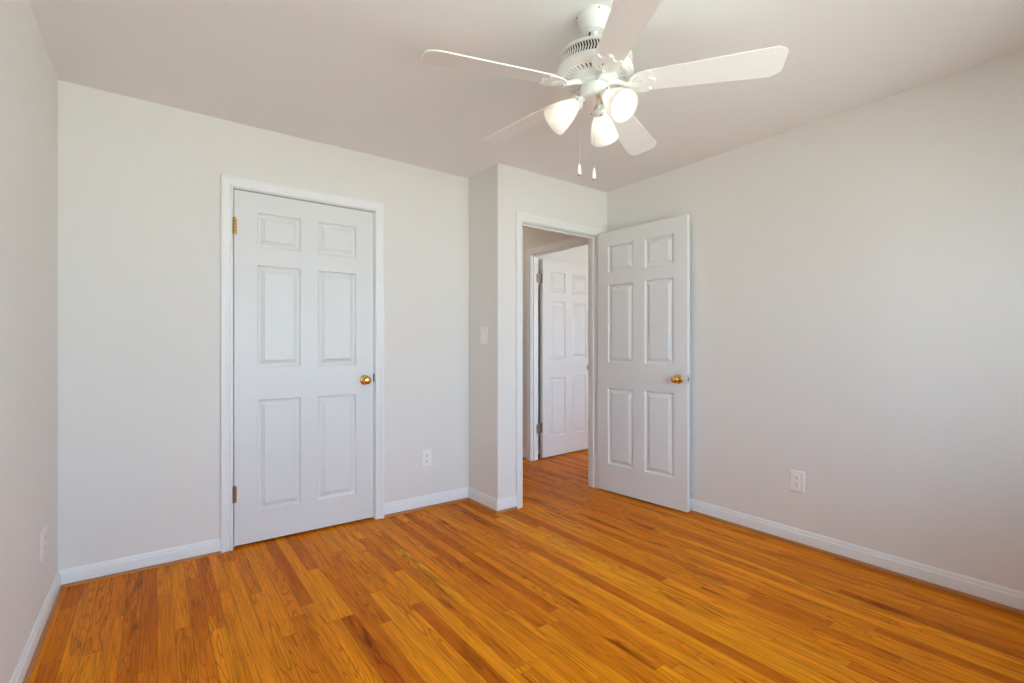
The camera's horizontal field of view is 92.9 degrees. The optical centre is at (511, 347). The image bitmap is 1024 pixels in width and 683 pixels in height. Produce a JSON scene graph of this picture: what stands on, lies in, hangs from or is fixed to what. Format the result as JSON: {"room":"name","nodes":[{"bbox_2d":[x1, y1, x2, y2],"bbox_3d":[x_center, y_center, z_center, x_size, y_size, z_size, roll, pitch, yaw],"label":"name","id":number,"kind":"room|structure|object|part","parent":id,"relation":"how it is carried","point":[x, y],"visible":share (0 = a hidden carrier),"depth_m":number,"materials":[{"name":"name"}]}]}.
{"room":"empty bedroom","nodes":[
{"label":"empty bedroom","id":0,"kind":"room"},
{"bbox_2d":[0,0,57,682],"bbox_3d":[-1.331,-0.067,1.094,0.100,2.440,4.660,0,0,-36],"label":"wall","id":1,"kind":"structure","parent":0,"point":[28,78],"depth_m":1.78,"materials":[{"name":"paint"}]},
{"bbox_2d":[40,526,46,561],"bbox_3d":[-1.951,0.817,2.029,0.008,0.114,0.105,0,0,-36],"label":"wall outlet","id":2,"kind":"object","parent":1,"relation":"attached to","point":[43,536],"visible":1,"depth_m":2.01,"materials":[{"name":"white plastic"}]},
{"bbox_2d":[9,538,220,682],"bbox_3d":[-0.806,1.113,1.034,0.675,0.080,3.740,0,0,-36],"label":"baseboard","id":3,"kind":"structure","parent":1,"relation":"attached to","point":[78,575],"depth_m":2.40,"materials":[{"name":"white paint"}]},
{"bbox_2d":[58,80,468,569],"bbox_3d":[-1.286,-0.067,3.063,2.303,2.440,0.100,0,0,-36],"label":"wall","id":4,"kind":"structure","parent":0,"point":[139,181],"depth_m":2.61,"materials":[{"name":"paint"}]},
{"bbox_2d":[221,174,383,552],"bbox_3d":[-1.282,0.090,3.056,0.952,2.126,0.117,0,0,-36],"label":"door frame","id":5,"kind":"structure","parent":4,"relation":"attached to","point":[227,181],"depth_m":2.81,"materials":[{"name":"white paint"}]},
{"bbox_2d":[233,189,374,545],"bbox_3d":[-1.252,0.117,3.012,0.832,2.041,0.099,0,0,-36],"label":"door","id":6,"kind":"structure","parent":4,"relation":"in","point":[304,376],"depth_m":3.00,"materials":[{"name":"white paint"}]},
{"bbox_3d":[-1.407,-0.690,2.938,0.241,0.203,0.035,0,0,-36],"label":"panel","id":7,"kind":"part","parent":6,"relation":"part of","materials":[{"name":"white paint"}]},
{"bbox_3d":[-1.407,-0.184,2.938,0.241,0.598,0.035,0,0,-36],"label":"panel","id":8,"kind":"part","parent":6,"relation":"part of","materials":[{"name":"white paint"}]},
{"bbox_3d":[-1.407,0.634,2.938,0.241,0.652,0.035,0,0,-36],"label":"panel","id":9,"kind":"part","parent":6,"relation":"part of","materials":[{"name":"white paint"}]},
{"bbox_3d":[-1.131,-0.690,3.140,0.241,0.203,0.035,0,0,-36],"label":"panel","id":10,"kind":"part","parent":6,"relation":"part of","materials":[{"name":"white paint"}]},
{"bbox_3d":[-1.131,-0.184,3.140,0.241,0.598,0.035,0,0,-36],"label":"panel","id":11,"kind":"part","parent":6,"relation":"part of","materials":[{"name":"white paint"}]},
{"bbox_3d":[-1.131,0.634,3.140,0.241,0.652,0.035,0,0,-36],"label":"panel","id":12,"kind":"part","parent":6,"relation":"part of","materials":[{"name":"white paint"}]},
{"bbox_3d":[-0.957,0.216,3.202,0.056,0.056,0.056,0,0,-36],"label":"knob","id":13,"kind":"part","parent":6,"relation":"part of","materials":[{"name":"gold metal"}]},
{"bbox_2d":[422,449,431,466],"bbox_3d":[-0.611,0.795,3.492,0.080,0.124,0.008,0,0,-36],"label":"wall outlet","id":14,"kind":"object","parent":4,"relation":"attached to","point":[426,454],"visible":1,"depth_m":3.49,"materials":[{"name":"white plastic"}]},
{"bbox_2d":[384,487,517,517],"bbox_3d":[-0.416,1.107,3.384,0.831,0.093,0.412,0,0,-36],"label":"baseboard","id":15,"kind":"structure","parent":4,"relation":"attached to","point":[497,506],"depth_m":3.46,"materials":[{"name":"white paint"}]},
{"bbox_3d":[-0.413,1.144,3.379,0.831,0.018,0.400,0,0,-36],"label":"shoe molding","id":16,"kind":"part","parent":15,"relation":"part of","materials":[{"name":"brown wood"}]},
{"bbox_2d":[469,167,489,495],"bbox_3d":[-0.831,-0.067,4.473,0.100,2.440,2.407,0,0,-36],"label":"wall","id":17,"kind":"structure","parent":0,"point":[479,184],"depth_m":3.58,"materials":[{"name":"paint"}]},
{"bbox_2d":[480,327,486,343],"bbox_3d":[-0.209,-0.087,3.525,0.019,0.124,0.085,0,0,-36],"label":"light switch","id":18,"kind":"object","parent":17,"relation":"attached to","point":[483,330],"visible":1,"depth_m":3.52,"materials":[{"name":"white plastic"}]},
{"bbox_2d":[28,449,1023,682],"bbox_3d":[0.478,1.183,3.230,5.606,0.060,5.960,0,0,-36],"label":"floor","id":19,"kind":"structure","parent":0,"point":[580,582],"depth_m":2.12,"materials":[{"name":"brown wood"}]},
{"bbox_2d":[29,0,1023,192],"bbox_3d":[0.490,-1.317,3.239,5.575,0.060,5.960,0,0,-36],"label":"ceiling","id":20,"kind":"structure","parent":0,"point":[346,74],"depth_m":2.18,"materials":[{"name":"paint"}]},
{"bbox_2d":[420,0,788,179],"bbox_3d":[0.289,-0.960,1.919,1.293,0.655,1.262,0,0,-36],"label":"ceiling fan","id":21,"kind":"object","parent":20,"relation":"hanging from","point":[595,68],"visible":1,"depth_m":1.80,"materials":[{"name":"white metal"}]},
{"bbox_3d":[-0.072,-0.998,1.740,0.495,0.035,0.138,-2,1,-21],"label":"blade","id":22,"kind":"part","parent":21,"relation":"part of","materials":[{"name":"white laminate"}]},
{"bbox_3d":[0.053,-1.017,2.219,0.138,0.035,0.495,0,1,-39],"label":"blade","id":23,"kind":"part","parent":21,"relation":"part of","materials":[{"name":"white laminate"}]},
{"bbox_3d":[0.186,-0.897,1.888,0.140,0.140,0.122,0,0,-36],"label":"lamp shade","id":24,"kind":"part","parent":21,"relation":"part of","materials":[{"name":"white glass"}]},
{"bbox_2d":[557,37,631,69],"bbox_3d":[0.321,-1.095,1.893,0.287,0.038,0.287,0,0,-36],"label":"vent grille","id":25,"kind":"object","parent":21,"relation":"attached to","point":[584,45],"depth_m":1.78,"materials":[{"name":"white metal"}]},
{"bbox_2d":[561,59,629,94],"bbox_3d":[0.321,-1.040,1.893,0.268,0.014,0.268,0,0,-36],"label":"grille","id":26,"kind":"object","parent":21,"relation":"attached to","point":[582,70],"depth_m":1.84,"materials":[{"name":"white metal"}]},
{"bbox_3d":[0.370,-0.897,2.018,0.141,0.140,0.119,0,0,-36],"label":"lamp shade","id":27,"kind":"part","parent":21,"relation":"part of","materials":[{"name":"white glass"}]},
{"bbox_3d":[0.376,-0.916,1.803,0.055,0.076,0.082,0,0,-36],"label":"bulb","id":28,"kind":"part","parent":21,"relation":"part of","materials":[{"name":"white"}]},
{"bbox_3d":[0.385,-0.897,1.785,0.115,0.140,0.145,0,0,-36],"label":"lamp shade","id":29,"kind":"part","parent":21,"relation":"part of","materials":[{"name":"white glass"}]},
{"bbox_3d":[0.355,-1.001,1.473,0.138,0.035,0.495,0,1,-5],"label":"blade","id":30,"kind":"part","parent":21,"relation":"part of","materials":[{"name":"white laminate"}]},
{"bbox_3d":[0.542,-1.000,2.252,0.138,0.035,0.495,0,-2,32],"label":"blade","id":31,"kind":"part","parent":21,"relation":"part of","materials":[{"name":"white laminate"}]},
{"bbox_3d":[0.728,-1.015,1.787,0.495,0.035,0.138,-1,0,15],"label":"blade","id":32,"kind":"part","parent":21,"relation":"part of","materials":[{"name":"white laminate"}]},
{"bbox_2d":[490,163,606,498],"bbox_3d":[0.373,-0.067,3.802,1.247,2.440,0.100,0,0,-36],"label":"wall","id":33,"kind":"structure","parent":0,"point":[513,190],"depth_m":3.46,"materials":[{"name":"paint"}]},
{"bbox_2d":[516,212,603,508],"bbox_3d":[0.357,0.092,3.790,0.897,2.122,0.135,0,0,-36],"label":"door frame","id":34,"kind":"structure","parent":33,"relation":"attached to","point":[521,217],"depth_m":3.84,"materials":[{"name":"white paint"}]},
{"bbox_2d":[598,215,689,511],"bbox_3d":[0.943,0.111,3.646,0.099,2.060,0.786,0,0,-41],"label":"door","id":35,"kind":"structure","parent":33,"relation":"in","point":[644,269],"depth_m":3.62,"materials":[{"name":"white paint"}]},
{"bbox_3d":[0.855,-0.699,3.796,0.035,0.213,0.238,0,0,-41],"label":"panel","id":36,"kind":"part","parent":35,"relation":"part of","materials":[{"name":"white paint"}]},
{"bbox_3d":[0.855,-0.188,3.796,0.035,0.618,0.238,0,0,-41],"label":"panel","id":37,"kind":"part","parent":35,"relation":"part of","materials":[{"name":"white paint"}]},
{"bbox_3d":[0.855,0.624,3.796,0.035,0.603,0.238,0,0,-41],"label":"panel","id":38,"kind":"part","parent":35,"relation":"part of","materials":[{"name":"white paint"}]},
{"bbox_3d":[1.078,-0.699,3.542,0.035,0.213,0.238,0,0,-41],"label":"panel","id":39,"kind":"part","parent":35,"relation":"part of","materials":[{"name":"white paint"}]},
{"bbox_3d":[1.078,-0.188,3.542,0.035,0.618,0.238,0,0,-41],"label":"panel","id":40,"kind":"part","parent":35,"relation":"part of","materials":[{"name":"white paint"}]},
{"bbox_3d":[1.078,0.624,3.542,0.035,0.603,0.238,0,0,-41],"label":"panel","id":41,"kind":"part","parent":35,"relation":"part of","materials":[{"name":"white paint"}]},
{"bbox_3d":[1.140,0.222,3.389,0.056,0.056,0.056,0,0,-41],"label":"knob","id":42,"kind":"part","parent":35,"relation":"part of","materials":[{"name":"gold metal"}]},
{"bbox_2d":[523,227,574,449],"bbox_3d":[0.100,-0.067,5.156,0.085,2.440,2.407,0,0,-36],"label":"wall","id":43,"kind":"structure","parent":0,"point":[532,238],"depth_m":5.02,"materials":[{"name":"paint"}]},
{"bbox_2d":[523,449,526,459],"bbox_3d":[-0.223,1.107,5.502,0.026,0.093,1.268,0,0,-36],"label":"baseboard","id":44,"kind":"structure","parent":43,"relation":"attached to","point":[524,451],"depth_m":5.01,"materials":[{"name":"white paint"}]},
{"bbox_2d":[527,237,587,460],"bbox_3d":[0.472,0.078,4.634,0.102,2.150,0.954,0,0,-36],"label":"door frame","id":45,"kind":"structure","parent":43,"relation":"attached to","point":[534,258],"depth_m":4.96,"materials":[{"name":"white paint"}]},
{"bbox_2d":[537,259,587,457],"bbox_3d":[0.595,0.113,5.245,0.882,2.056,0.099,0,0,-41],"label":"door","id":46,"kind":"structure","parent":43,"relation":"in","point":[562,428],"depth_m":5.25,"materials":[{"name":"white paint"}]},
{"bbox_3d":[0.476,-0.692,5.183,0.238,0.206,0.035,0,0,-41],"label":"panel","id":47,"kind":"part","parent":46,"relation":"part of","materials":[{"name":"white paint"}]},
{"bbox_3d":[0.476,-0.185,5.183,0.238,0.604,0.035,0,0,-41],"label":"panel","id":48,"kind":"part","parent":46,"relation":"part of","materials":[{"name":"white paint"}]},
{"bbox_3d":[0.476,0.626,5.183,0.238,0.623,0.035,0,0,-41],"label":"panel","id":49,"kind":"part","parent":46,"relation":"part of","materials":[{"name":"white paint"}]},
{"bbox_3d":[0.733,-0.692,5.409,0.238,0.206,0.035,0,0,-41],"label":"panel","id":50,"kind":"part","parent":46,"relation":"part of","materials":[{"name":"white paint"}]},
{"bbox_3d":[0.733,-0.185,5.409,0.238,0.604,0.035,0,0,-41],"label":"panel","id":51,"kind":"part","parent":46,"relation":"part of","materials":[{"name":"white paint"}]},
{"bbox_3d":[0.733,0.626,5.409,0.238,0.623,0.035,0,0,-41],"label":"panel","id":52,"kind":"part","parent":46,"relation":"part of","materials":[{"name":"white paint"}]},
{"bbox_2d":[538,245,587,445],"bbox_3d":[0.919,-0.067,5.738,1.925,2.440,0.100,0,0,-36],"label":"wall","id":53,"kind":"structure","parent":0,"point":[578,255],"depth_m":5.38,"materials":[{"name":"paint"}]},
{"bbox_2d":[607,50,1023,591],"bbox_3d":[1.854,-0.067,2.685,0.100,2.440,3.453,0,0,-36],"label":"wall","id":54,"kind":"structure","parent":0,"point":[857,274],"depth_m":2.55,"materials":[{"name":"paint"}]},
{"bbox_2d":[790,469,804,492],"bbox_3d":[1.668,0.783,2.848,0.008,0.124,0.080,0,0,-36],"label":"wall outlet","id":55,"kind":"object","parent":54,"relation":"attached to","point":[797,478],"visible":1,"depth_m":2.84,"materials":[{"name":"white plastic"}]},
{"bbox_2d":[689,498,1023,615],"bbox_3d":[1.763,1.107,2.680,0.054,0.093,3.353,0,0,-36],"label":"baseboard","id":56,"kind":"structure","parent":54,"relation":"attached to","point":[1008,599],"depth_m":2.52,"materials":[{"name":"white paint"}]}
]}

